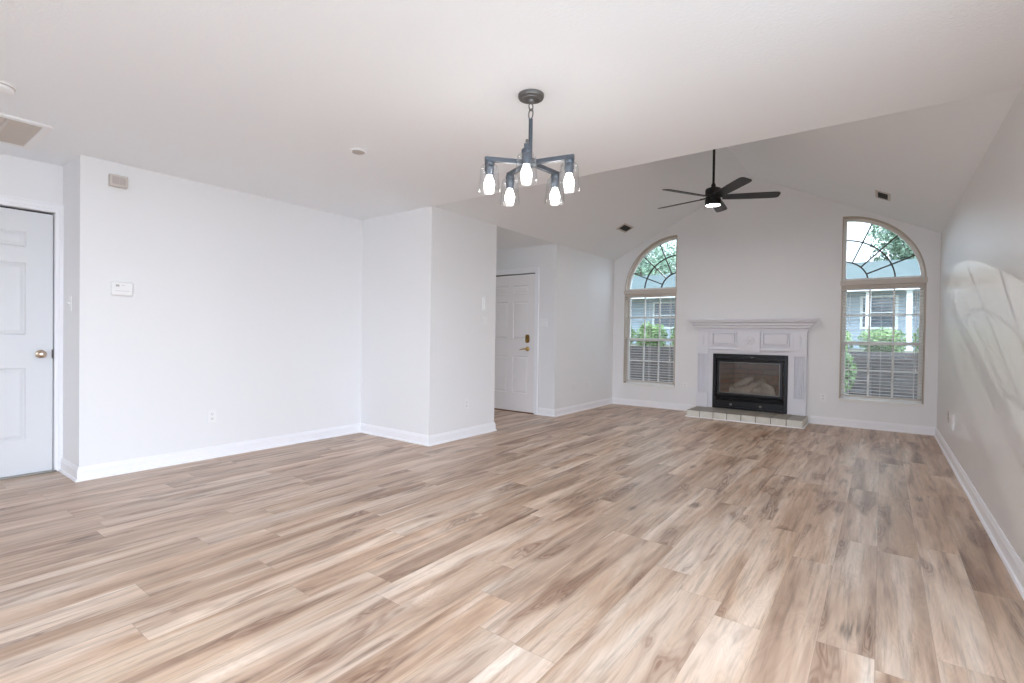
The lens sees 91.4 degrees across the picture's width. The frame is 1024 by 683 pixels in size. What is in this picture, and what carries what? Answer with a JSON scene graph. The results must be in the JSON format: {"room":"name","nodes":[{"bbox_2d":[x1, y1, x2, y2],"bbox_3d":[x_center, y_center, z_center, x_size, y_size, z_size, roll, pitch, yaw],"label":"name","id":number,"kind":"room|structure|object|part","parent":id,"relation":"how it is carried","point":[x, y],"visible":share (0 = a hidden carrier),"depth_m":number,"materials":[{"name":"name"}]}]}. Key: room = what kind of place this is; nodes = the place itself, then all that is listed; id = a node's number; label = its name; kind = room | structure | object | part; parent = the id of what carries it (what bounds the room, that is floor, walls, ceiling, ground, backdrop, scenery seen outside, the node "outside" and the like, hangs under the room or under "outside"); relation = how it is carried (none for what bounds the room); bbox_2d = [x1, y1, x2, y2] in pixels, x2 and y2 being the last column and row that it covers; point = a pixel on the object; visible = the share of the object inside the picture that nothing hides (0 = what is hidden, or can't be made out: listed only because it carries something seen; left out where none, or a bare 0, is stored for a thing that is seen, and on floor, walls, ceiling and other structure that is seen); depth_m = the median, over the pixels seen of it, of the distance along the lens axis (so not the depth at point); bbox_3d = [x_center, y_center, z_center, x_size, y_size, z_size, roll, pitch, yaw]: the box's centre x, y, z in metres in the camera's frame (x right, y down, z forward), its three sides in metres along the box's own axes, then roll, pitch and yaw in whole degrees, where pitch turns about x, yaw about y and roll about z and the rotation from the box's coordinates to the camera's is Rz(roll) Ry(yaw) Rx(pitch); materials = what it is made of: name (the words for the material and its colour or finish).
{"room":"empty living room","nodes":[
{"label":"empty living room","id":0,"kind":"room"},
{"bbox_2d":[0,153,62,204],"bbox_3d":[-4.576,-0.181,2.815,0.120,2.440,3.077,1,1,37],"label":"wall","id":1,"kind":"structure","parent":0,"point":[20,177],"depth_m":3.85,"materials":[{"name":"white paint"}]},
{"bbox_2d":[0,194,63,479],"bbox_3d":[-3.916,-0.027,3.668,0.170,2.130,0.960,1,1,37],"label":"door","id":2,"kind":"structure","parent":1,"relation":"in","point":[31,231],"depth_m":3.88,"materials":[{"name":"white paint"}]},
{"bbox_3d":[-3.679,0.099,3.907,0.068,0.064,0.064,1,1,37],"label":"knob","id":3,"kind":"part","parent":2,"relation":"part of","materials":[{"name":"gold metal"}]},
{"bbox_2d":[63,158,75,463],"bbox_3d":[-3.483,-0.180,3.994,0.473,2.440,0.120,1,1,37],"label":"wall","id":4,"kind":"structure","parent":0,"point":[69,170],"depth_m":3.90,"materials":[{"name":"white paint"}]},
{"bbox_2d":[67,296,71,310],"bbox_3d":[-3.429,-0.292,3.867,0.072,0.116,0.020,1,1,37],"label":"light switch","id":5,"kind":"object","parent":4,"relation":"attached to","point":[70,297],"visible":1,"depth_m":3.86,"materials":[{"name":"white plastic"}]},
{"bbox_3d":[-3.425,-0.292,3.873,0.072,0.116,0.006,1,1,37],"label":"plate","id":6,"kind":"part","parent":5,"relation":"part of","materials":[{"name":"white plastic"}]},
{"bbox_2d":[74,155,362,466],"bbox_3d":[-2.531,-0.175,4.782,0.120,2.440,2.519,1,1,37],"label":"wall","id":7,"kind":"structure","parent":0,"point":[245,307],"depth_m":4.42,"materials":[{"name":"white paint"}]},
{"bbox_2d":[108,174,127,188],"bbox_3d":[-3.064,-1.246,3.888,0.048,0.090,0.116,1,1,37],"label":"door chime","id":8,"kind":"object","parent":7,"relation":"attached to","point":[118,181],"visible":1,"depth_m":3.87,"materials":[{"name":"beige plastic"}]},
{"bbox_2d":[112,176,125,185],"bbox_3d":[-3.046,-1.246,3.875,0.003,0.058,0.088,1,1,37],"label":"grille","id":9,"kind":"object","parent":8,"relation":"attached to","point":[116,180],"depth_m":3.87,"materials":[{"name":"beige plastic"}]},
{"bbox_2d":[111,281,132,295],"bbox_3d":[-3.064,-0.415,3.928,0.030,0.112,0.144,1,1,37],"label":"thermostat","id":10,"kind":"object","parent":7,"relation":"attached to","point":[118,288],"visible":1,"depth_m":3.92,"materials":[{"name":"white plastic"}]},
{"bbox_2d":[208,409,215,422],"bbox_3d":[-2.691,0.671,4.483,0.009,0.116,0.072,1,1,37],"label":"wall outlet","id":11,"kind":"object","parent":7,"relation":"attached to","point":[211,413],"visible":1,"depth_m":4.48,"materials":[{"name":"white plastic"}]},
{"bbox_2d":[58,422,496,481],"bbox_3d":[-2.476,0.987,5.404,3.026,0.104,3.635,1,1,37],"label":"baseboard","id":12,"kind":"structure","parent":7,"relation":"attached to","point":[73,472],"depth_m":4.75,"materials":[{"name":"white paint"}]},
{"bbox_2d":[361,206,496,435],"bbox_3d":[-1.720,-0.183,6.411,3.000,2.440,1.064,1,1,37],"label":"wall","id":13,"kind":"structure","parent":0,"point":[427,273],"depth_m":5.42,"materials":[{"name":"white paint"}]},
{"bbox_2d":[464,399,468,409],"bbox_3d":[-0.506,0.695,5.548,0.009,0.116,0.072,1,1,37],"label":"wall outlet","id":14,"kind":"object","parent":13,"relation":"attached to","point":[466,401],"visible":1,"depth_m":5.54,"materials":[{"name":"white plastic"}]},
{"bbox_2d":[482,297,486,309],"bbox_3d":[-0.311,-0.435,5.764,0.024,0.150,0.068,1,1,37],"label":"wall control","id":15,"kind":"object","parent":13,"relation":"attached to","point":[484,303],"visible":1,"depth_m":5.75,"materials":[{"name":"white plastic"}]},
{"bbox_2d":[0,404,1023,682],"bbox_3d":[-0.636,1.109,4.243,7.370,0.060,10.060,1,1,37],"label":"floor","id":16,"kind":"structure","parent":0,"point":[611,543],"depth_m":2.50,"materials":[{"name":"brown wood"}]},
{"bbox_2d":[685,406,808,428],"bbox_3d":[3.278,1.052,7.029,1.504,0.100,0.563,1,1,37],"label":"tiled hearth","id":17,"kind":"object","parent":16,"relation":"on","point":[734,415],"visible":1,"depth_m":6.84,"materials":[{"name":"grey tile"}]},
{"bbox_3d":[3.277,1.095,7.030,1.504,0.014,0.563,1,1,37],"label":"shoe moulding","id":18,"kind":"part","parent":17,"relation":"part of","materials":[{"name":"white paint"}]},
{"bbox_2d":[712,353,787,413],"bbox_3d":[3.567,0.595,7.428,0.996,0.811,0.516,1,1,37],"label":"fireplace insert","id":19,"kind":"object","parent":17,"relation":"on","point":[749,379],"visible":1,"depth_m":7.38,"materials":[{"name":"black metal"}]},
{"bbox_3d":[3.434,0.540,7.246,0.880,0.523,0.028,1,1,37],"label":"glass frame","id":20,"kind":"part","parent":19,"relation":"part of","materials":[{"name":"black metal"}]},
{"bbox_3d":[3.441,0.927,7.268,0.906,0.088,0.036,1,1,37],"label":"control panel","id":21,"kind":"part","parent":19,"relation":"part of","materials":[{"name":"black metal"}]},
{"bbox_3d":[3.451,0.236,7.259,0.906,0.040,0.038,1,1,37],"label":"panel","id":22,"kind":"part","parent":19,"relation":"part of","materials":[{"name":"black metal"}]},
{"bbox_2d":[687,318,818,415],"bbox_3d":[3.408,0.336,7.209,1.721,1.330,0.173,1,1,37],"label":"fireplace mantel","id":23,"kind":"object","parent":17,"relation":"on","point":[788,337],"visible":1,"depth_m":7.12,"materials":[{"name":"white paint"}]},
{"bbox_3d":[3.154,-0.043,7.430,0.344,0.187,0.034,1,1,37],"label":"frieze panel","id":24,"kind":"part","parent":23,"relation":"part of","materials":[{"name":"white paint"}]},
{"bbox_3d":[3.430,0.115,7.228,1.468,0.022,0.030,1,1,37],"label":"frieze moulding","id":25,"kind":"part","parent":23,"relation":"part of","materials":[{"name":"white paint"}]},
{"bbox_2d":[687,318,818,320],"bbox_3d":[3.417,-0.315,7.202,1.721,0.026,0.173,1,1,37],"label":"shelf","id":26,"kind":"object","parent":23,"relation":"attached to","point":[750,319],"depth_m":7.02,"materials":[{"name":"white paint"}]},
{"bbox_3d":[3.424,-0.226,7.209,1.680,0.152,0.153,1,1,37],"label":"crown moulding","id":27,"kind":"part","parent":23,"relation":"part of","materials":[{"name":"white paint"}]},
{"bbox_3d":[3.708,-0.031,7.019,0.344,0.187,0.034,1,1,37],"label":"frieze panel","id":28,"kind":"part","parent":23,"relation":"part of","materials":[{"name":"white paint"}]},
{"bbox_2d":[0,0,1023,260],"bbox_3d":[-0.592,-1.942,4.207,7.370,1.162,10.060,1,1,37],"label":"ceiling","id":29,"kind":"structure","parent":0,"point":[271,99],"depth_m":2.75,"materials":[{"name":"white paint"}]},
{"bbox_2d":[0,80,16,95],"bbox_3d":[-2.746,-1.354,2.661,0.152,0.040,0.152,1,1,37],"label":"smoke detector","id":30,"kind":"object","parent":29,"relation":"attached to","point":[6,89],"visible":1,"depth_m":2.67,"materials":[{"name":"white plastic"}]},
{"bbox_2d":[0,113,53,149],"bbox_3d":[-3.427,-1.382,3.115,0.665,0.014,0.730,1,1,37],"label":"ceiling vent","id":31,"kind":"object","parent":29,"relation":"in","point":[15,131],"visible":1,"depth_m":3.28,"materials":[{"name":"white plastic"}]},
{"bbox_2d":[349,148,366,154],"bbox_3d":[-1.098,-1.352,3.568,0.120,0.018,0.120,1,1,37],"label":"ceiling sensor","id":32,"kind":"object","parent":29,"relation":"attached to","point":[358,151],"visible":1,"depth_m":3.55,"materials":[{"name":"white plastic"}]},
{"bbox_2d":[480,89,574,203],"bbox_3d":[0.114,-1.065,2.713,0.535,0.537,0.528,1,1,37],"label":"chandelier","id":33,"kind":"object","parent":29,"relation":"hanging from","point":[527,96],"visible":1,"depth_m":2.66,"materials":[{"name":"grey metal"}]},
{"bbox_3d":[-0.121,-0.845,2.665,0.056,0.088,0.056,1,1,37],"label":"bulb","id":34,"kind":"part","parent":33,"relation":"part of","materials":[{"name":"white glass"}]},
{"bbox_2d":[485,160,493,175],"bbox_3d":[-0.120,-0.922,2.664,0.052,0.078,0.052,1,1,37],"label":"socket","id":35,"kind":"object","parent":33,"relation":"attached to","point":[489,164],"depth_m":2.64,"materials":[{"name":"grey metal"}]},
{"bbox_3d":[-0.033,-0.970,2.681,0.228,0.024,0.022,1,1,-11],"label":"arm","id":36,"kind":"part","parent":33,"relation":"part of","materials":[{"name":"grey metal"}]},
{"bbox_3d":[-0.013,-0.846,2.902,0.056,0.088,0.056,1,1,37],"label":"bulb","id":37,"kind":"part","parent":33,"relation":"part of","materials":[{"name":"white glass"}]},
{"bbox_2d":[506,174,514,189],"bbox_3d":[-0.012,-0.923,2.901,0.052,0.078,0.052,1,1,37],"label":"socket","id":38,"kind":"object","parent":33,"relation":"attached to","point":[510,178],"depth_m":2.88,"materials":[{"name":"grey metal"}]},
{"bbox_3d":[0.032,-0.971,2.824,0.022,0.024,0.228,0,1,-29],"label":"arm","id":39,"kind":"part","parent":33,"relation":"part of","materials":[{"name":"grey metal"}]},
{"bbox_2d":[521,148,531,165],"bbox_3d":[0.072,-0.917,2.487,0.052,0.078,0.052,1,1,37],"label":"socket","id":40,"kind":"object","parent":33,"relation":"attached to","point":[526,153],"depth_m":2.47,"materials":[{"name":"grey metal"}]},
{"bbox_3d":[0.071,-0.840,2.488,0.056,0.088,0.056,1,1,37],"label":"bulb","id":41,"kind":"part","parent":33,"relation":"part of","materials":[{"name":"white glass"}]},
{"bbox_3d":[0.100,-1.091,2.706,0.022,0.225,0.022,1,1,37],"label":"rod","id":42,"kind":"part","parent":33,"relation":"part of","materials":[{"name":"grey metal"}]},
{"bbox_3d":[0.189,-0.968,2.806,0.022,0.024,0.228,1,1,43],"label":"arm","id":43,"kind":"part","parent":33,"relation":"part of","materials":[{"name":"grey metal"}]},
{"bbox_3d":[0.246,-0.842,2.873,0.056,0.088,0.056,1,1,37],"label":"bulb","id":44,"kind":"part","parent":33,"relation":"part of","materials":[{"name":"white glass"}]},
{"bbox_3d":[0.220,-0.966,2.652,0.228,0.024,0.022,1,1,25],"label":"arm","id":45,"kind":"part","parent":33,"relation":"part of","materials":[{"name":"grey metal"}]},
{"bbox_2d":[551,173,559,188],"bbox_3d":[0.248,-0.919,2.872,0.052,0.078,0.052,1,1,37],"label":"socket","id":46,"kind":"object","parent":33,"relation":"attached to","point":[555,178],"depth_m":2.85,"materials":[{"name":"grey metal"}]},
{"bbox_2d":[564,158,573,174],"bbox_3d":[0.299,-0.915,2.616,0.052,0.078,0.052,1,1,37],"label":"socket","id":47,"kind":"object","parent":33,"relation":"attached to","point":[569,162],"depth_m":2.60,"materials":[{"name":"grey metal"}]},
{"bbox_3d":[0.298,-0.839,2.617,0.056,0.088,0.056,1,1,37],"label":"bulb","id":48,"kind":"part","parent":33,"relation":"part of","materials":[{"name":"white glass"}]},
{"bbox_2d":[617,223,633,232],"bbox_3d":[1.671,-1.674,7.372,0.136,0.073,0.320,1,1,37],"label":"ceiling vent","id":49,"kind":"object","parent":29,"relation":"in","point":[625,227],"visible":1,"depth_m":7.36,"materials":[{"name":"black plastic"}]},
{"bbox_2d":[658,149,780,211],"bbox_3d":[2.305,-1.985,5.728,1.333,0.870,1.314,1,1,37],"label":"ceiling fan","id":50,"kind":"object","parent":29,"relation":"hanging from","point":[713,195],"visible":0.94,"depth_m":5.61,"materials":[{"name":"black metal"}]},
{"bbox_3d":[2.030,-1.649,5.989,0.133,0.037,0.595,0,1,-41],"label":"blade","id":51,"kind":"part","parent":50,"relation":"part of","materials":[{"name":"black laminate"}]},
{"bbox_3d":[1.928,-1.645,5.533,0.595,0.037,0.133,1,1,-23],"label":"blade","id":52,"kind":"part","parent":50,"relation":"part of","materials":[{"name":"black laminate"}]},
{"bbox_3d":[2.495,-1.643,6.034,0.133,0.037,0.595,1,1,31],"label":"blade","id":53,"kind":"part","parent":50,"relation":"part of","materials":[{"name":"black laminate"}]},
{"bbox_3d":[2.331,-1.637,5.296,0.133,0.037,0.595,1,1,-5],"label":"blade","id":54,"kind":"part","parent":50,"relation":"part of","materials":[{"name":"black laminate"}]},
{"bbox_3d":[2.681,-1.635,5.606,0.595,0.037,0.133,1,1,13],"label":"blade","id":55,"kind":"part","parent":50,"relation":"part of","materials":[{"name":"black laminate"}]},
{"bbox_2d":[875,190,890,200],"bbox_3d":[4.046,-1.591,5.451,0.136,0.073,0.320,1,1,37],"label":"ceiling vent","id":56,"kind":"object","parent":29,"relation":"in","point":[878,194],"visible":1,"depth_m":5.44,"materials":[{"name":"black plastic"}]},
{"bbox_2d":[496,244,560,413],"bbox_3d":[-0.553,-0.184,7.986,3.000,2.440,0.120,1,1,37],"label":"wall","id":57,"kind":"structure","parent":0,"point":[546,257],"depth_m":7.13,"materials":[{"name":"white paint"}]},
{"bbox_2d":[494,267,539,414],"bbox_3d":[-0.020,-0.017,7.564,1.062,2.130,0.163,1,1,37],"label":"door","id":58,"kind":"structure","parent":57,"relation":"in","point":[517,290],"depth_m":7.47,"materials":[{"name":"white paint"}]},
{"bbox_2d":[559,245,614,407],"bbox_3d":[1.208,-0.159,7.945,0.120,2.440,1.912,1,1,37],"label":"wall","id":59,"kind":"structure","parent":0,"point":[587,279],"depth_m":7.75,"materials":[{"name":"white paint"}]},
{"bbox_2d":[537,397,695,416],"bbox_3d":[1.478,1.014,7.894,2.532,0.104,1.151,1,1,-17],"label":"baseboard","id":60,"kind":"structure","parent":59,"relation":"attached to","point":[633,402],"depth_m":7.93,"materials":[{"name":"white paint"}]},
{"bbox_2d":[630,344,917,352],"bbox_3d":[21.549,0.745,29.119,80.000,1.000,47.550,1,1,37],"label":"ground","id":61,"kind":"structure","parent":0,"point":[630,344],"depth_m":15.45,"materials":[{"name":"green plant"}]},
{"bbox_2d":[630,326,635,342],"bbox_3d":[3.027,-0.147,13.929,0.892,0.685,0.824,1,1,37],"label":"shrub","id":62,"kind":"object","parent":61,"relation":"on","point":[632,330],"visible":0.05,"depth_m":13.80,"materials":[{"name":"green plant"}]},
{"bbox_2d":[635,322,667,345],"bbox_3d":[3.744,-0.169,13.360,0.873,0.757,0.817,1,1,37],"label":"shrub","id":63,"kind":"object","parent":61,"relation":"on","point":[654,328],"visible":0.54,"depth_m":13.22,"materials":[{"name":"green plant"}]},
{"bbox_2d":[634,246,675,275],"bbox_3d":[6.954,-3.049,27.206,4.205,6.351,4.365,1,1,37],"label":"tree","id":64,"kind":"object","parent":61,"relation":"on","point":[644,268],"visible":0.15,"depth_m":26.56,"materials":[{"name":"green plant"}]},
{"bbox_2d":[646,240,675,274],"bbox_3d":[9.747,-3.405,32.286,3.188,7.022,3.283,1,1,37],"label":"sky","id":65,"kind":"structure","parent":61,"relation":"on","point":[667,247],"depth_m":31.79,"materials":[{"name":"white"}]},
{"bbox_2d":[670,325,674,345],"bbox_3d":[4.477,-0.142,12.830,0.882,0.736,0.818,1,1,37],"label":"shrub","id":66,"kind":"object","parent":61,"relation":"on","point":[673,333],"visible":0.05,"depth_m":12.89,"materials":[{"name":"green plant"}]},
{"bbox_2d":[631,259,923,350],"bbox_3d":[9.495,-2.051,18.638,26.000,4.490,4.740,1,1,37],"label":"neighbouring house","id":67,"kind":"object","parent":61,"relation":"on","point":[908,267],"visible":0.16,"depth_m":16.46,"materials":[{"name":"blue"}]},
{"bbox_3d":[6.202,-1.062,20.272,0.840,0.940,0.015,1,1,37],"label":"pane","id":68,"kind":"part","parent":67,"relation":"part of","materials":[{"name":"clear glass"}]},
{"bbox_3d":[10.780,-0.666,15.123,0.200,1.840,0.200,1,1,37],"label":"porch post","id":69,"kind":"part","parent":67,"relation":"part of","materials":[{"name":"white wood"}]},
{"bbox_3d":[11.826,-0.932,16.107,0.840,0.940,0.015,1,1,37],"label":"pane","id":70,"kind":"part","parent":67,"relation":"part of","materials":[{"name":"clear glass"}]},
{"bbox_3d":[11.560,-0.648,14.546,0.200,1.840,0.200,1,1,37],"label":"porch post","id":71,"kind":"part","parent":67,"relation":"part of","materials":[{"name":"white wood"}]},
{"bbox_2d":[845,331,854,350],"bbox_3d":[6.977,-0.049,10.952,0.905,0.642,0.854,1,1,37],"label":"shrub","id":72,"kind":"object","parent":61,"relation":"on","point":[847,337],"visible":0.02,"depth_m":10.59,"materials":[{"name":"green plant"}]},
{"bbox_2d":[857,327,907,351],"bbox_3d":[7.756,-0.008,10.459,0.914,0.605,0.808,1,1,37],"label":"shrub","id":73,"kind":"object","parent":61,"relation":"on","point":[880,336],"visible":0.61,"depth_m":10.30,"materials":[{"name":"green plant"}]},
{"bbox_2d":[867,225,915,261],"bbox_3d":[16.232,-2.857,20.280,3.434,6.395,3.307,0,1,-44],"label":"tree","id":74,"kind":"object","parent":61,"relation":"on","point":[895,247],"visible":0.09,"depth_m":20.18,"materials":[{"name":"green plant"}]},
{"bbox_2d":[912,328,918,350],"bbox_3d":[8.439,-0.016,9.852,0.893,0.633,0.770,1,1,37],"label":"shrub","id":75,"kind":"object","parent":61,"relation":"on","point":[914,333],"visible":0.02,"depth_m":10.01,"materials":[{"name":"green plant"}]},
{"bbox_2d":[612,177,940,426],"bbox_3d":[3.496,-0.660,7.347,4.490,3.522,0.150,1,1,37],"label":"wall","id":76,"kind":"structure","parent":0,"point":[780,256],"depth_m":7.06,"materials":[{"name":"white paint"}]},
{"bbox_2d":[622,235,676,387],"bbox_3d":[2.291,-0.480,8.232,0.894,2.433,0.162,1,1,37],"label":"window","id":77,"kind":"structure","parent":76,"relation":"in","point":[627,320],"depth_m":8.29,"materials":[{"name":"beige paint"}]},
{"bbox_3d":[2.328,-0.398,8.285,0.842,0.773,0.028,1,1,37],"label":"sash","id":78,"kind":"part","parent":77,"relation":"part of","materials":[{"name":"white plastic"}]},
{"bbox_2d":[624,293,674,383],"bbox_3d":[2.260,-0.056,8.204,0.850,1.454,0.073,1,1,37],"label":"window blind","id":79,"kind":"object","parent":77,"relation":"attached to","point":[672,295],"visible":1,"depth_m":8.18,"materials":[{"name":"beige plastic"}]},
{"bbox_3d":[1.994,-0.043,8.411,0.002,1.380,0.056,1,1,37],"label":"ladder cord","id":80,"kind":"part","parent":79,"relation":"part of","materials":[{"name":"white fabric"}]},
{"bbox_3d":[2.255,0.660,8.219,0.842,0.022,0.052,1,1,37],"label":"rail","id":81,"kind":"part","parent":79,"relation":"part of","materials":[{"name":"beige plastic"}]},
{"bbox_3d":[2.300,0.326,8.270,0.842,0.756,0.028,1,1,37],"label":"sash","id":82,"kind":"part","parent":77,"relation":"part of","materials":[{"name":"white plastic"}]},
{"bbox_3d":[2.328,-1.268,8.258,0.846,0.833,0.045,1,1,37],"label":"arch frame","id":83,"kind":"part","parent":77,"relation":"part of","materials":[{"name":"white plastic"}]},
{"bbox_2d":[820,393,825,401],"bbox_3d":[4.192,0.753,6.734,0.072,0.116,0.009,1,1,37],"label":"wall outlet","id":84,"kind":"object","parent":76,"relation":"attached to","point":[822,395],"visible":1,"depth_m":6.73,"materials":[{"name":"white plastic"}]},
{"bbox_2d":[810,416,935,435],"bbox_3d":[4.596,1.076,6.424,1.320,0.104,0.026,1,1,37],"label":"baseboard","id":85,"kind":"structure","parent":76,"relation":"attached to","point":[883,426],"depth_m":6.39,"materials":[{"name":"white paint"}]},
{"bbox_2d":[838,216,927,406],"bbox_3d":[4.746,-0.424,6.413,0.894,2.433,0.162,1,1,37],"label":"window","id":86,"kind":"structure","parent":76,"relation":"in","point":[923,278],"depth_m":6.41,"materials":[{"name":"beige paint"}]},
{"bbox_3d":[4.755,0.383,6.451,0.842,0.756,0.028,1,1,37],"label":"sash","id":87,"kind":"part","parent":86,"relation":"part of","materials":[{"name":"white plastic"}]},
{"bbox_2d":[840,283,924,400],"bbox_3d":[4.715,0.001,6.385,0.850,1.454,0.073,1,1,37],"label":"window blind","id":88,"kind":"object","parent":86,"relation":"attached to","point":[908,285],"visible":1,"depth_m":6.35,"materials":[{"name":"beige plastic"}]},
{"bbox_3d":[4.449,0.013,6.593,0.002,1.380,0.056,1,1,37],"label":"ladder cord","id":89,"kind":"part","parent":88,"relation":"part of","materials":[{"name":"white fabric"}]},
{"bbox_3d":[4.710,0.717,6.400,0.842,0.022,0.052,1,1,37],"label":"rail","id":90,"kind":"part","parent":88,"relation":"part of","materials":[{"name":"beige plastic"}]},
{"bbox_3d":[4.991,0.026,6.192,0.002,1.380,0.056,1,1,37],"label":"ladder cord","id":91,"kind":"part","parent":88,"relation":"part of","materials":[{"name":"white fabric"}]},
{"bbox_3d":[4.983,-0.141,6.152,0.018,1.045,0.017,1,1,37],"label":"pull cord","id":92,"kind":"part","parent":88,"relation":"part of","materials":[{"name":"white plastic"}]},
{"bbox_3d":[4.784,-0.342,6.467,0.842,0.773,0.028,1,1,37],"label":"sash","id":93,"kind":"part","parent":86,"relation":"part of","materials":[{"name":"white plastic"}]},
{"bbox_3d":[4.783,-1.212,6.439,0.846,0.833,0.045,1,1,37],"label":"arch frame","id":94,"kind":"part","parent":86,"relation":"part of","materials":[{"name":"white plastic"}]},
{"bbox_2d":[937,85,1023,563],"bbox_3d":[3.486,-0.126,3.678,0.120,2.540,6.060,1,1,37],"label":"wall","id":95,"kind":"structure","parent":0,"point":[981,350],"depth_m":3.19,"materials":[{"name":"white paint"}]},
{"bbox_2d":[951,415,954,430],"bbox_3d":[4.084,0.751,4.629,0.018,0.140,0.076,1,1,37],"label":"blank wall plate","id":96,"kind":"object","parent":95,"relation":"attached to","point":[953,416],"visible":1,"depth_m":4.60,"materials":[{"name":"white plastic"}]},
{"bbox_2d":[934,427,1023,599],"bbox_3d":[3.365,1.090,3.675,0.026,0.104,5.910,1,1,37],"label":"baseboard","id":97,"kind":"structure","parent":95,"relation":"attached to","point":[1009,557],"depth_m":2.99,"materials":[{"name":"white paint"}]},
{"bbox_3d":[8.909,1.293,12.069,80.000,0.060,90.000,1,1,37],"label":"ground","id":98,"kind":"structure","parent":0,"visible":0},
{"bbox_2d":[629,346,917,398],"bbox_3d":[5.688,0.704,11.063,18.000,1.070,0.350,1,1,37],"label":"wall","id":99,"kind":"structure","parent":98,"relation":"on","point":[862,355],"depth_m":9.78,"materials":[{"name":"wood"}]},
{"bbox_2d":[845,352,856,391],"bbox_3d":[5.550,0.670,8.582,0.631,1.173,0.620,1,1,37],"label":"plant","id":100,"kind":"object","parent":98,"relation":"on","point":[849,359],"visible":0.14,"depth_m":8.40,"materials":[{"name":"green plant"}]},
{"bbox_2d":[845,359,871,395],"bbox_3d":[6.299,0.807,9.454,0.800,0.900,1.490,1,1,37],"label":"fence","id":101,"kind":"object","parent":98,"relation":"on","point":[859,374],"depth_m":9.35,"materials":[{"name":"wood"}]}
]}

